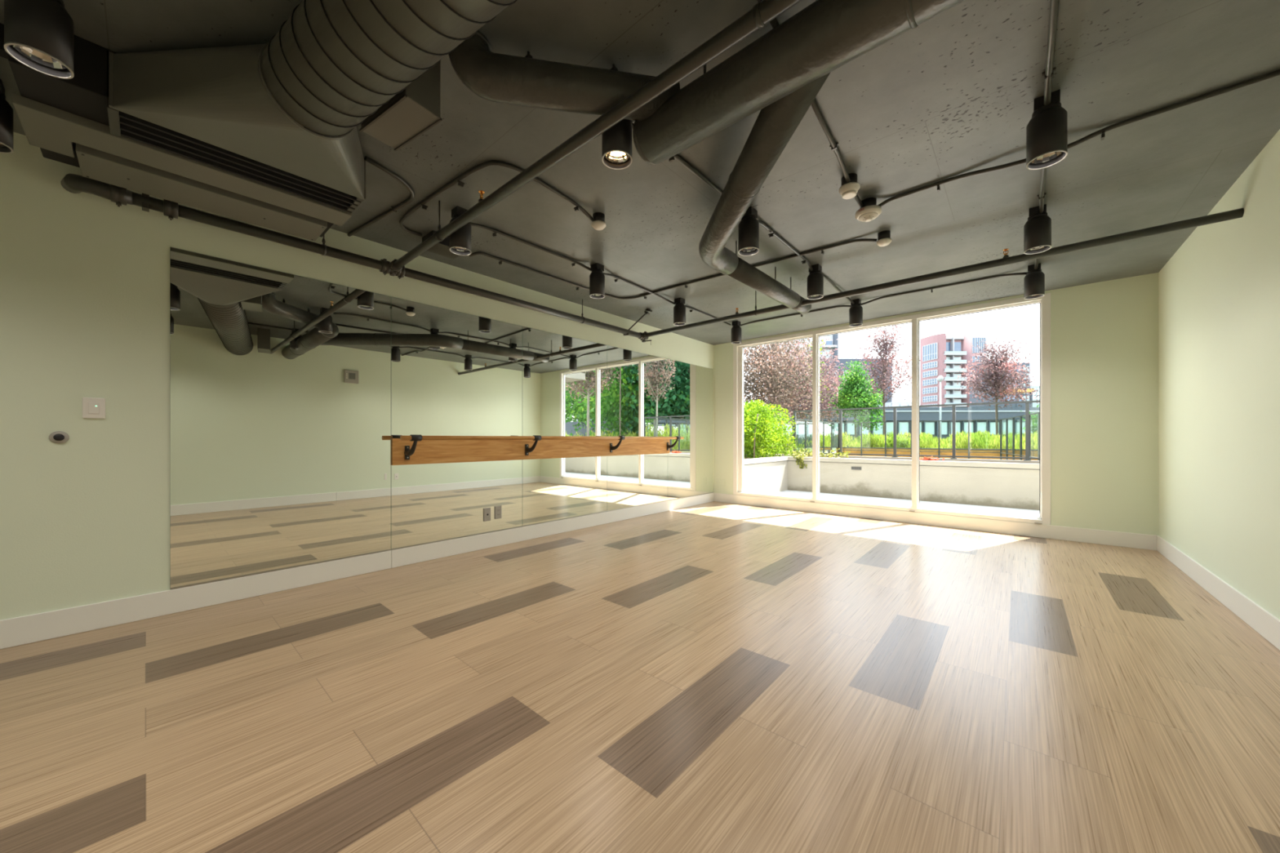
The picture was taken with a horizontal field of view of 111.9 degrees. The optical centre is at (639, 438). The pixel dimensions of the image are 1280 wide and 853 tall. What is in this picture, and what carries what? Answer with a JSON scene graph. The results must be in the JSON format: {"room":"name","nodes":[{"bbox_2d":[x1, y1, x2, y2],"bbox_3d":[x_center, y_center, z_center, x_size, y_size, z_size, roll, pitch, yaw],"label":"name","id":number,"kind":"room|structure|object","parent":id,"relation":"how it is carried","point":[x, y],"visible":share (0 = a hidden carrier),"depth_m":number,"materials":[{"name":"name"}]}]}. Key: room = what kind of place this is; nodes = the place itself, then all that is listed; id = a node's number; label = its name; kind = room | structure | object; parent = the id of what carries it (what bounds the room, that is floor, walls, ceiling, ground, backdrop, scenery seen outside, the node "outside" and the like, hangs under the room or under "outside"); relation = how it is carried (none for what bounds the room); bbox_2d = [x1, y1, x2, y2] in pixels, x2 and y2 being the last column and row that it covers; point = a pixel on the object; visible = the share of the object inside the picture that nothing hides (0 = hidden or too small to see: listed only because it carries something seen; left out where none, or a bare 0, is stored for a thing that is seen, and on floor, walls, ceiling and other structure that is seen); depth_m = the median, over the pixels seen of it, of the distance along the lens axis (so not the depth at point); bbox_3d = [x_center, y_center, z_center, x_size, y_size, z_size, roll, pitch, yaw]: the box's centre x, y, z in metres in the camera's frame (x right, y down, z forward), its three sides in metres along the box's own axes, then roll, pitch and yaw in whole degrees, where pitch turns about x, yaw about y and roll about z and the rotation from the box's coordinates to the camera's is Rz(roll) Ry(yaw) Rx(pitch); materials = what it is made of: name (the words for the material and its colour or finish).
{"room":"exercise studio","nodes":[
{"label":"exercise studio","id":0,"kind":"room"},
{"bbox_2d":[0,131,713,620],"bbox_3d":[-1.959,-0.210,3.987,0.200,2.820,9.820,0,0,41],"label":"wall","id":1,"kind":"structure","parent":0,"point":[85,277],"depth_m":2.50,"materials":[{"name":"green paint"}]},
{"bbox_2d":[48,431,69,443],"bbox_3d":[-3.210,-0.004,2.390,0.021,0.068,0.068,0,0,41],"label":"wall jack","id":2,"kind":"object","parent":1,"relation":"attached to","point":[58,437],"visible":1,"depth_m":2.39,"materials":[{"name":"grey plastic"}]},
{"bbox_2d":[82,397,105,418],"bbox_3d":[-3.132,-0.172,2.482,0.018,0.118,0.082,0,0,41],"label":"light switch","id":3,"kind":"object","parent":1,"relation":"attached to","point":[92,407],"visible":1,"depth_m":2.48,"materials":[{"name":"white plastic"}]},
{"bbox_2d":[169,246,391,590],"bbox_3d":[-2.523,-0.124,3.183,0.010,2.147,1.266,0,0,41],"label":"wall mirror","id":4,"kind":"object","parent":1,"relation":"attached to","point":[280,382],"visible":1,"depth_m":3.08,"materials":[{"name":"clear mirror"}]},
{"bbox_2d":[0,493,714,649],"bbox_3d":[-1.912,1.025,3.879,0.014,0.150,9.720,0,0,41],"label":"baseboard","id":5,"kind":"structure","parent":1,"relation":"attached to","point":[22,630],"depth_m":3.05,"materials":[{"name":"white paint"}]},
{"bbox_2d":[391,296,522,550],"bbox_3d":[-1.682,-0.124,4.145,0.010,2.147,1.285,0,0,41],"label":"wall mirror","id":6,"kind":"object","parent":1,"relation":"attached to","point":[454,373],"visible":1,"depth_m":4.06,"materials":[{"name":"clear mirror"}]},
{"bbox_2d":[483,507,490,521],"bbox_3d":[-1.522,0.762,4.313,0.016,0.130,0.072,0,0,41],"label":"power outlet","id":7,"kind":"object","parent":6,"relation":"attached to","point":[486,512],"visible":1,"depth_m":4.30,"materials":[{"name":"grey plastic"}]},
{"bbox_2d":[494,505,501,519],"bbox_3d":[-1.443,0.755,4.405,0.014,0.130,0.072,0,0,41],"label":"power outlet","id":8,"kind":"object","parent":6,"relation":"attached to","point":[497,508],"visible":1,"depth_m":4.39,"materials":[{"name":"grey plastic"}]},
{"bbox_2d":[391,434,684,465],"bbox_3d":[-0.720,0.101,5.062,0.235,0.259,3.930,0,0,41],"label":"ballet barre","id":9,"kind":"object","parent":1,"relation":"attached to","point":[413,449],"visible":1,"depth_m":4.46,"materials":[{"name":"brown wood"}]},
{"bbox_2d":[522,326,607,526],"bbox_3d":[-0.841,-0.124,5.106,0.010,2.147,1.265,0,0,41],"label":"wall mirror","id":10,"kind":"object","parent":1,"relation":"attached to","point":[565,378],"visible":1,"depth_m":5.03,"materials":[{"name":"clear mirror"}]},
{"bbox_2d":[607,345,667,511],"bbox_3d":[-0.001,-0.124,6.065,0.010,2.147,1.281,0,0,41],"label":"wall mirror","id":11,"kind":"object","parent":1,"relation":"attached to","point":[637,382],"visible":1,"depth_m":5.99,"materials":[{"name":"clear mirror"}]},
{"bbox_2d":[667,359,713,501],"bbox_3d":[0.845,-0.124,7.032,0.010,2.147,1.285,0,0,41],"label":"wall mirror","id":12,"kind":"object","parent":1,"relation":"attached to","point":[690,386],"visible":1,"depth_m":6.97,"materials":[{"name":"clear mirror"}]},
{"bbox_2d":[0,501,1279,852],"bbox_3d":[-0.024,1.100,2.227,5.030,0.001,9.720,0,0,41],"label":"floor","id":13,"kind":"structure","parent":0,"point":[713,677],"depth_m":1.77,"materials":[{"name":"brown wood"}]},
{"bbox_2d":[0,0,1279,345],"bbox_3d":[-0.057,-1.770,2.189,5.430,0.300,10.020,0,0,41],"label":"ceiling","id":14,"kind":"structure","parent":0,"point":[953,94],"depth_m":2.47,"materials":[{"name":"paint"}]},
{"bbox_2d":[0,22,8,58],"bbox_3d":[-2.352,-1.570,1.899,0.060,0.100,1.000,0,0,41],"label":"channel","id":15,"kind":"object","parent":14,"relation":"attached to","point":[3,53],"visible":0.02,"depth_m":1.69,"materials":[{"name":"black metal"}]},
{"bbox_2d":[0,79,13,153],"bbox_3d":[-2.947,-1.474,1.948,0.145,0.292,0.145,0,0,41],"label":"spotlight","id":16,"kind":"object","parent":14,"relation":"in","point":[6,109],"visible":1,"depth_m":1.97,"materials":[{"name":"black metal"}]},
{"bbox_2d":[4,0,74,79],"bbox_3d":[-2.118,-1.474,1.528,0.145,0.292,0.145,0,0,41],"label":"spotlight","id":17,"kind":"object","parent":14,"relation":"in","point":[38,34],"visible":1,"depth_m":1.50,"materials":[{"name":"black metal"}]},
{"bbox_2d":[8,35,364,241],"bbox_3d":[-2.307,-1.495,2.337,0.850,0.248,1.200,0,0,41],"label":"ceiling vent","id":18,"kind":"object","parent":14,"relation":"in","point":[72,122],"visible":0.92,"depth_m":2.15,"materials":[{"name":"black metal"}]},
{"bbox_2d":[60,173,648,340],"bbox_3d":[-1.525,-1.466,4.134,0.190,0.309,4.826,0,0,41],"label":"pipe","id":19,"kind":"object","parent":14,"relation":"hanging from","point":[72,183],"visible":0.84,"depth_m":2.96,"materials":[{"name":"black metal"}]},
{"bbox_2d":[346,155,414,236],"bbox_3d":[-1.822,-1.606,3.040,0.309,0.027,1.205,0,0,-38],"label":"conduit","id":20,"kind":"object","parent":14,"relation":"attached to","point":[401,180],"visible":1,"depth_m":2.93,"materials":[{"name":"grey metal"}]},
{"bbox_2d":[257,0,517,139],"bbox_3d":[0.001,-1.433,0.922,3.254,0.338,0.338,0,0,32],"label":"spiral duct","id":21,"kind":"object","parent":14,"relation":"hanging from","point":[329,67],"visible":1,"depth_m":1.47,"materials":[{"name":"grey metal"}]},
{"bbox_2d":[108,43,365,199],"bbox_3d":[-1.653,-1.435,1.935,0.665,0.330,0.935,0,0,41],"label":"transition piece","id":22,"kind":"object","parent":21,"relation":"attached to","point":[217,96],"visible":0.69,"depth_m":1.78,"materials":[{"name":"grey paint"}]},
{"bbox_2d":[359,59,441,151],"bbox_3d":[-1.040,-1.486,1.875,0.364,0.268,0.158,0,0,32],"label":"box","id":23,"kind":"object","parent":14,"relation":"attached to","point":[411,112],"visible":0.61,"depth_m":1.83,"materials":[{"name":"grey paint"}]},
{"bbox_2d":[422,230,459,258],"bbox_3d":[-1.603,-1.575,3.529,0.210,0.090,0.270,0,0,41],"label":"junction box","id":24,"kind":"object","parent":14,"relation":"attached to","point":[442,248],"visible":0.42,"depth_m":3.49,"materials":[{"name":"black metal"}]},
{"bbox_2d":[449,205,471,255],"bbox_3d":[-1.276,-1.474,3.077,0.145,0.292,0.145,0,0,41],"label":"spotlight","id":25,"kind":"object","parent":14,"relation":"in","point":[460,239],"visible":0.83,"depth_m":3.03,"materials":[{"name":"black metal"}]},
{"bbox_2d":[399,160,593,236],"bbox_3d":[-1.136,-1.590,2.938,1.493,0.058,0.706,0,0,13],"label":"conduit","id":26,"kind":"object","parent":14,"relation":"attached to","point":[459,179],"visible":0.94,"depth_m":2.79,"materials":[{"name":"grey metal"}]},
{"bbox_2d":[448,30,679,120],"bbox_3d":[-0.320,-1.516,1.843,0.968,0.209,0.187,0,0,-10],"label":"insulated pipe","id":27,"kind":"object","parent":14,"relation":"hanging from","point":[526,81],"visible":0.73,"depth_m":1.78,"materials":[{"name":"grey paint"}]},
{"bbox_2d":[388,0,800,274],"bbox_3d":[-0.175,-1.469,1.910,4.830,0.302,0.084,0,0,41],"label":"pipe","id":28,"kind":"object","parent":14,"relation":"hanging from","point":[764,11],"visible":1,"depth_m":1.78,"materials":[{"name":"grey metal"}]},
{"bbox_2d":[476,190,484,208],"bbox_3d":[-0.947,-1.421,2.585,0.053,0.106,0.052,0,0,41],"label":"sprinkler head","id":29,"kind":"object","parent":28,"relation":"attached to","point":[478,205],"depth_m":2.57,"materials":[{"name":"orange metal"}]},
{"bbox_2d":[589,262,604,298],"bbox_3d":[-0.401,-1.474,4.058,0.145,0.292,0.145,0,0,41],"label":"spotlight","id":30,"kind":"object","parent":14,"relation":"in","point":[597,277],"visible":1,"depth_m":4.00,"materials":[{"name":"black metal"}]},
{"bbox_2d":[591,212,605,230],"bbox_3d":[-0.299,-1.570,3.146,0.106,0.100,0.106,0,0,41],"label":"sensor","id":31,"kind":"object","parent":14,"relation":"attached to","point":[598,223],"visible":1,"depth_m":3.11,"materials":[{"name":"white"}]},
{"bbox_2d":[469,222,730,325],"bbox_3d":[-0.020,-1.590,4.588,0.075,0.058,3.844,0,0,41],"label":"conduit","id":32,"kind":"object","parent":14,"relation":"attached to","point":[475,224],"visible":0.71,"depth_m":3.90,"materials":[{"name":"black metal"}]},
{"bbox_2d":[601,119,632,169],"bbox_3d":[-0.109,-1.474,2.069,0.145,0.292,0.145,0,0,41],"label":"spotlight","id":33,"kind":"object","parent":14,"relation":"in","point":[616,141],"visible":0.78,"depth_m":2.02,"materials":[{"name":"black metal"}]},
{"bbox_2d":[623,308,652,342],"bbox_3d":[0.073,-1.446,5.645,0.419,0.371,0.423,0,0,41],"label":"brace","id":34,"kind":"object","parent":14,"relation":"attached to","point":[646,312],"visible":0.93,"depth_m":5.51,"materials":[{"name":"grey paint"}]},
{"bbox_2d":[468,238,877,299],"bbox_3d":[0.264,-1.590,4.261,3.382,0.058,1.369,0,0,5],"label":"conduit","id":35,"kind":"object","parent":14,"relation":"attached to","point":[821,249],"visible":0.86,"depth_m":4.01,"materials":[{"name":"black metal"}]},
{"bbox_2d":[673,297,685,325],"bbox_3d":[0.462,-1.474,5.044,0.145,0.292,0.145,0,0,41],"label":"spotlight","id":36,"kind":"object","parent":14,"relation":"in","point":[679,308],"visible":1,"depth_m":4.99,"materials":[{"name":"black metal"}]},
{"bbox_2d":[731,320,742,343],"bbox_3d":[1.342,-1.474,6.028,0.145,0.292,0.145,0,0,41],"label":"spotlight","id":37,"kind":"object","parent":14,"relation":"in","point":[736,329],"visible":1,"depth_m":5.97,"materials":[{"name":"black metal"}]},
{"bbox_2d":[631,122,854,304],"bbox_3d":[1.220,-1.590,3.596,0.060,0.058,3.902,0,0,42],"label":"conduit","id":38,"kind":"object","parent":14,"relation":"attached to","point":[677,157],"visible":0.43,"depth_m":3.23,"materials":[{"name":"grey metal"}]},
{"bbox_2d":[737,205,759,256],"bbox_3d":[0.774,-1.474,3.083,0.145,0.292,0.145,0,0,41],"label":"spotlight","id":39,"kind":"object","parent":14,"relation":"in","point":[748,226],"visible":1,"depth_m":3.03,"materials":[{"name":"black metal"}]},
{"bbox_2d":[698,72,830,314],"bbox_3d":[0.878,-1.464,3.226,0.832,0.312,3.348,0,0,20],"label":"insulated pipe","id":40,"kind":"object","parent":14,"relation":"hanging from","point":[775,123],"visible":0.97,"depth_m":2.32,"materials":[{"name":"grey metal"}]},
{"bbox_2d":[632,0,964,164],"bbox_3d":[0.911,-1.456,1.276,2.370,0.328,0.216,0,0,41],"label":"insulated pipe","id":41,"kind":"object","parent":14,"relation":"hanging from","point":[824,36],"visible":0.9,"depth_m":1.56,"materials":[{"name":"grey metal"}]},
{"bbox_2d":[763,0,863,207],"bbox_3d":[0.946,-1.591,2.228,0.044,0.057,1.803,0,0,38],"label":"conduit","id":42,"kind":"object","parent":14,"relation":"attached to","point":[774,23],"visible":0.59,"depth_m":2.32,"materials":[{"name":"grey metal"}]},
{"bbox_2d":[807,263,823,299],"bbox_3d":[1.653,-1.474,4.082,0.145,0.292,0.145,0,0,41],"label":"spotlight","id":43,"kind":"object","parent":14,"relation":"in","point":[815,277],"visible":1,"depth_m":4.03,"materials":[{"name":"black metal"}]},
{"bbox_2d":[838,173,860,199],"bbox_3d":[1.301,-1.562,2.689,0.120,0.116,0.120,0,0,41],"label":"detector","id":44,"kind":"object","parent":14,"relation":"attached to","point":[849,190],"visible":0.99,"depth_m":2.65,"materials":[{"name":"white plastic"}]},
{"bbox_2d":[848,298,862,326],"bbox_3d":[2.538,-1.474,5.087,0.145,0.292,0.145,0,0,41],"label":"spotlight","id":45,"kind":"object","parent":14,"relation":"in","point":[855,311],"visible":0.98,"depth_m":5.04,"materials":[{"name":"black metal"}]},
{"bbox_2d":[855,197,881,222],"bbox_3d":[1.561,-1.554,2.959,0.160,0.132,0.160,0,0,41],"label":"smoke detector","id":46,"kind":"object","parent":14,"relation":"attached to","point":[870,211],"visible":0.99,"depth_m":2.92,"materials":[{"name":"white plastic"}]},
{"bbox_2d":[740,271,1026,326],"bbox_3d":[2.570,-1.590,5.126,3.009,0.058,0.094,0,0,40],"label":"conduit","id":47,"kind":"object","parent":14,"relation":"attached to","point":[1025,273],"visible":0.88,"depth_m":4.79,"materials":[{"name":"black metal"}]},
{"bbox_2d":[876,230,891,246],"bbox_3d":[1.927,-1.570,3.417,0.106,0.100,0.106,0,0,41],"label":"sensor","id":48,"kind":"object","parent":14,"relation":"attached to","point":[884,238],"visible":1,"depth_m":3.38,"materials":[{"name":"white plastic"}]},
{"bbox_2d":[642,208,1244,340],"bbox_3d":[1.868,-1.469,4.239,4.838,0.302,0.084,0,0,41],"label":"pipe","id":49,"kind":"object","parent":14,"relation":"hanging from","point":[1006,260],"visible":1,"depth_m":3.39,"materials":[{"name":"black metal"}]},
{"bbox_2d":[1002,248,1008,262],"bbox_3d":[2.854,-1.421,3.376,0.053,0.106,0.052,0,0,41],"label":"sprinkler head","id":50,"kind":"object","parent":49,"relation":"attached to","point":[1006,258],"depth_m":3.36,"materials":[{"name":"orange metal"}]},
{"bbox_2d":[1023,262,1044,299],"bbox_3d":[3.705,-1.474,4.066,0.145,0.292,0.145,0,0,41],"label":"spotlight","id":51,"kind":"object","parent":14,"relation":"in","point":[1034,279],"visible":1,"depth_m":4.02,"materials":[{"name":"black metal"}]},
{"bbox_2d":[1023,204,1051,254],"bbox_3d":[2.808,-1.474,3.057,0.145,0.292,0.145,0,0,41],"label":"spotlight","id":52,"kind":"object","parent":14,"relation":"in","point":[1037,228],"visible":1,"depth_m":3.02,"materials":[{"name":"black metal"}]},
{"bbox_2d":[1026,88,1067,169],"bbox_3d":[1.946,-1.474,2.071,0.145,0.292,0.145,0,0,41],"label":"spotlight","id":53,"kind":"object","parent":14,"relation":"in","point":[1046,131],"visible":0.99,"depth_m":2.03,"materials":[{"name":"black metal"}]},
{"bbox_2d":[1034,0,1059,269],"bbox_3d":[2.136,-1.591,2.279,0.049,0.057,4.643,0,0,42],"label":"conduit","id":54,"kind":"object","parent":14,"relation":"attached to","point":[1054,5],"visible":0.52,"depth_m":1.87,"materials":[{"name":"grey metal"}]},
{"bbox_2d":[878,69,1279,206],"bbox_3d":[2.271,-1.590,2.382,1.770,0.058,0.044,0,0,42],"label":"conduit","id":55,"kind":"object","parent":14,"relation":"attached to","point":[1275,73],"visible":0.77,"depth_m":2.22,"materials":[{"name":"black metal"}]},
{"bbox_2d":[713,272,1158,535],"bbox_3d":[3.209,-0.210,5.922,5.030,2.820,0.100,0,0,41],"label":"wall","id":56,"kind":"structure","parent":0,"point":[1104,335],"depth_m":4.49,"materials":[{"name":"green paint"}]},
{"bbox_2d":[721,478,724,485],"bbox_3d":[1.428,0.755,7.410,0.072,0.118,0.006,0,0,41],"label":"wall plate","id":57,"kind":"object","parent":56,"relation":"attached to","point":[722,479],"visible":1,"depth_m":7.41,"materials":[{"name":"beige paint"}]},
{"bbox_2d":[733,293,1050,524],"bbox_3d":[3.054,-0.320,6.035,3.881,2.540,0.122,0,0,41],"label":"window","id":58,"kind":"structure","parent":56,"relation":"attached to","point":[1044,302],"depth_m":5.58,"materials":[{"name":"white metal"}]},
{"bbox_2d":[714,493,1156,550],"bbox_3d":[3.172,1.026,5.879,5.002,0.148,0.014,0,0,41],"label":"baseboard","id":59,"kind":"structure","parent":56,"relation":"attached to","point":[1143,541],"depth_m":5.22,"materials":[{"name":"white paint"}]},
{"bbox_2d":[1158,128,1279,619],"bbox_3d":[1.976,-0.210,0.543,0.200,2.820,9.820,0,0,41],"label":"wall","id":60,"kind":"structure","parent":0,"point":[1219,293],"depth_m":2.83,"materials":[{"name":"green paint"}]},
{"bbox_2d":[1156,535,1279,650],"bbox_3d":[3.642,1.025,2.608,0.014,0.150,4.317,0,0,41],"label":"baseboard","id":61,"kind":"structure","parent":60,"relation":"attached to","point":[1265,624],"depth_m":2.80,"materials":[{"name":"white paint"}]},
{"label":"outside","id":62,"kind":"structure","parent":0,"visible":0},
{"bbox_2d":[772,489,1039,516],"bbox_3d":[4.924,1.232,7.145,18.000,0.235,4.000,0,0,41],"label":"floor","id":63,"kind":"structure","parent":62,"point":[1029,513],"depth_m":7.32,"materials":[{"name":"white concrete"}]},
{"bbox_2d":[743,456,787,493],"bbox_3d":[2.292,0.757,8.419,0.220,0.715,2.450,0,0,41],"label":"wall","id":64,"kind":"structure","parent":63,"relation":"on","point":[767,474],"depth_m":8.49,"materials":[{"name":"white paint"}]},
{"bbox_2d":[751,453,1039,463],"bbox_3d":[6.301,0.882,8.718,18.000,0.935,0.180,0,0,41],"label":"kerb","id":65,"kind":"object","parent":63,"relation":"on","point":[857,457],"visible":0.11,"depth_m":8.63,"materials":[{"name":"white paint"}]},
{"bbox_2d":[793,400,1039,461],"bbox_3d":[7.494,-0.135,10.856,5.520,1.100,4.890,0,0,41],"label":"glass railing","id":66,"kind":"object","parent":65,"relation":"on","point":[953,455],"visible":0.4,"depth_m":8.72,"materials":[{"name":"grey"}]},
{"bbox_2d":[785,456,1039,510],"bbox_3d":[7.485,0.757,5.622,11.680,0.715,0.220,0,0,41],"label":"wall","id":67,"kind":"structure","parent":63,"relation":"on","point":[992,484],"depth_m":7.57,"materials":[{"name":"paint"}]},
{"bbox_2d":[920,456,944,460],"bbox_3d":[5.184,0.370,7.690,0.385,0.108,0.172,0,0,41],"label":"clump","id":68,"kind":"object","parent":67,"relation":"on","point":[924,458],"visible":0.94,"depth_m":7.70,"materials":[{"name":"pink plant"}]},
{"bbox_3d":[4.924,0.790,7.145,18.000,0.620,4.000,0,0,41],"label":"soil","id":69,"kind":"object","parent":63,"relation":"on","visible":0},
{"bbox_2d":[743,399,797,458],"bbox_3d":[1.975,-0.214,9.882,2.215,1.499,3.613,0,0,41],"label":"clipped hedge","id":70,"kind":"object","parent":69,"relation":"on","point":[757,427],"visible":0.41,"depth_m":9.47,"materials":[{"name":"green plant"}]},
{"bbox_2d":[789,447,850,468],"bbox_3d":[3.746,0.423,9.025,1.189,0.450,0.547,0,0,41],"label":"trailing ivy","id":71,"kind":"object","parent":69,"relation":"on","point":[800,456],"visible":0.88,"depth_m":9.04,"materials":[{"name":"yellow plant"}]},
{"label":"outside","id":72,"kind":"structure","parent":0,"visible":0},
{"bbox_2d":[772,447,835,455],"bbox_3d":[124.259,1.000,117.694,220.000,0.001,319.200,0,0,41],"label":"ground","id":73,"kind":"structure","parent":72,"point":[833,448],"depth_m":38.43,"materials":[{"name":"brown soil"}]},
{"bbox_2d":[743,337,812,422],"bbox_3d":[3.650,-1.354,12.998,3.108,4.712,3.104,0,0,22],"label":"tree","id":74,"kind":"object","parent":73,"relation":"on","point":[766,367],"visible":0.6,"depth_m":12.46,"materials":[{"name":"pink plant"}]},
{"bbox_2d":[750,434,812,454],"bbox_3d":[3.787,0.353,13.896,3.451,1.372,4.148,0,0,41],"label":"grass bed","id":75,"kind":"object","parent":73,"relation":"on","point":[791,442],"visible":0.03,"depth_m":13.24,"materials":[{"name":"green plant"}]},
{"bbox_2d":[753,336,838,447],"bbox_3d":[5.553,-1.371,15.497,2.878,4.746,2.877,0,0,41],"label":"tree","id":76,"kind":"object","parent":73,"relation":"on","point":[825,391],"visible":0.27,"depth_m":14.99,"materials":[{"name":"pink plant"}]},
{"bbox_2d":[769,333,838,365],"bbox_3d":[38.917,-13.751,104.198,8.724,29.702,21.600,0,0,0],"label":"office block","id":77,"kind":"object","parent":73,"relation":"on","point":[834,337],"visible":0.12,"depth_m":94.89,"materials":[{"name":"grey"}]},
{"bbox_2d":[804,339,828,409],"bbox_3d":[7.071,-1.503,17.499,1.077,5.010,1.071,0,0,41],"label":"tree","id":78,"kind":"object","parent":73,"relation":"on","point":[822,340],"visible":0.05,"depth_m":17.38,"materials":[{"name":"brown plant"}]},
{"bbox_2d":[767,358,892,407],"bbox_3d":[30.863,-5.153,74.448,10.509,12.506,25.100,0,0,0],"label":"office block","id":79,"kind":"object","parent":73,"relation":"on","point":[843,361],"visible":0.02,"depth_m":62.00,"materials":[{"name":"grey concrete"}]},
{"bbox_2d":[802,356,858,455],"bbox_3d":[8.080,-1.210,18.490,2.300,4.423,2.345,0,0,41],"label":"tree","id":80,"kind":"object","parent":73,"relation":"on","point":[839,371],"visible":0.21,"depth_m":18.26,"materials":[{"name":"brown plant"}]},
{"bbox_2d":[826,360,883,437],"bbox_3d":[7.849,-0.895,15.796,1.870,3.793,1.872,0,0,41],"label":"maple tree","id":81,"kind":"object","parent":73,"relation":"on","point":[854,395],"visible":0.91,"depth_m":15.51,"materials":[{"name":"green plant"}]},
{"bbox_2d":[848,324,920,435],"bbox_3d":[9.419,-1.835,16.829,2.410,5.673,2.506,0,0,41],"label":"tree","id":82,"kind":"object","parent":73,"relation":"on","point":[886,347],"visible":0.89,"depth_m":16.61,"materials":[{"name":"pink plant"}]},
{"bbox_2d":[875,399,911,407],"bbox_3d":[33.438,-1.946,56.948,3.475,6.092,4.100,0,0,0],"label":"pavilion","id":83,"kind":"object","parent":73,"relation":"on","point":[886,404],"visible":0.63,"depth_m":55.00,"materials":[{"name":"white"}]},
{"bbox_2d":[773,407,1039,447],"bbox_3d":[27.293,-1.094,49.948,36.148,4.389,8.100,0,0,0],"label":"pavilion","id":84,"kind":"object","parent":73,"relation":"on","point":[926,413],"visible":0.3,"depth_m":46.11,"materials":[{"name":"grey metal"}]},
{"bbox_2d":[795,412,1039,460],"bbox_3d":[7.039,0.250,11.152,4.774,1.500,3.724,0,0,41],"label":"glass railing","id":85,"kind":"object","parent":73,"relation":"on","point":[825,428],"visible":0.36,"depth_m":11.85,"materials":[{"name":"grey"}]},
{"bbox_2d":[835,446,1037,460],"bbox_3d":[9.525,0.645,13.770,5.240,0.710,3.470,0,0,41],"label":"planter box","id":86,"kind":"object","parent":73,"relation":"on","point":[865,450],"visible":0.3,"depth_m":12.29,"materials":[{"name":"orange wood"}]},
{"bbox_2d":[852,410,883,436],"bbox_3d":[7.903,0.026,15.002,1.022,1.950,1.040,0,0,41],"label":"maple tree","id":87,"kind":"object","parent":86,"relation":"in","point":[868,419],"visible":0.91,"depth_m":14.93,"materials":[{"name":"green plant"}]},
{"bbox_2d":[842,430,1037,449],"bbox_3d":[9.535,0.114,13.781,5.058,0.781,3.158,0,0,41],"label":"grass bed","id":88,"kind":"object","parent":86,"relation":"in","point":[978,440],"visible":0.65,"depth_m":12.98,"materials":[{"name":"green plant"}]},
{"bbox_2d":[937,375,943,439],"bbox_3d":[26.381,-2.199,37.998,0.520,6.598,0.512,0,0,41],"label":"street lamp","id":89,"kind":"object","parent":73,"relation":"on","point":[940,378],"visible":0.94,"depth_m":37.94,"materials":[{"name":"grey metal"}]},
{"bbox_2d":[920,330,986,407],"bbox_3d":[111.430,-17.920,159.539,18.693,38.040,22.908,0,0,0],"label":"apartment tower","id":90,"kind":"structure","parent":73,"relation":"on","point":[940,354],"depth_m":150.41,"materials":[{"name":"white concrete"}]},
{"bbox_2d":[956,337,1039,436],"bbox_3d":[12.742,-1.258,15.506,2.301,4.520,2.260,0,0,-36],"label":"tree","id":91,"kind":"object","parent":73,"relation":"on","point":[996,368],"visible":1,"depth_m":15.29,"materials":[{"name":"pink plant"}]},
{"bbox_2d":[968,362,1030,407],"bbox_3d":[95.013,-9.235,114.443,11.908,20.670,5.100,0,0,0],"label":"office block","id":92,"kind":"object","parent":73,"relation":"on","point":[972,400],"visible":0.21,"depth_m":112.00,"materials":[{"name":"grey concrete"}]},
{"bbox_2d":[1003,388,1034,407],"bbox_3d":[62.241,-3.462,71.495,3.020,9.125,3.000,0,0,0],"label":"pergola","id":93,"kind":"object","parent":73,"relation":"on","point":[1028,389],"visible":0.17,"depth_m":70.03,"materials":[{"name":"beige wood"}]},
{"bbox_2d":[1017,404,1039,434],"bbox_3d":[13.680,-0.072,14.507,1.669,2.152,1.595,0,0,41],"label":"broadleaf tree","id":94,"kind":"object","parent":73,"relation":"on","point":[1034,418],"visible":0.11,"depth_m":14.53,"materials":[{"name":"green plant"}]},
{"bbox_2d":[1030,386,1039,407],"bbox_3d":[148.060,-9.114,169.939,9.615,20.428,20.100,0,0,0],"label":"office block","id":95,"kind":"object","parent":73,"relation":"on","point":[1037,388],"visible":0.18,"depth_m":160.00,"materials":[{"name":"grey"}]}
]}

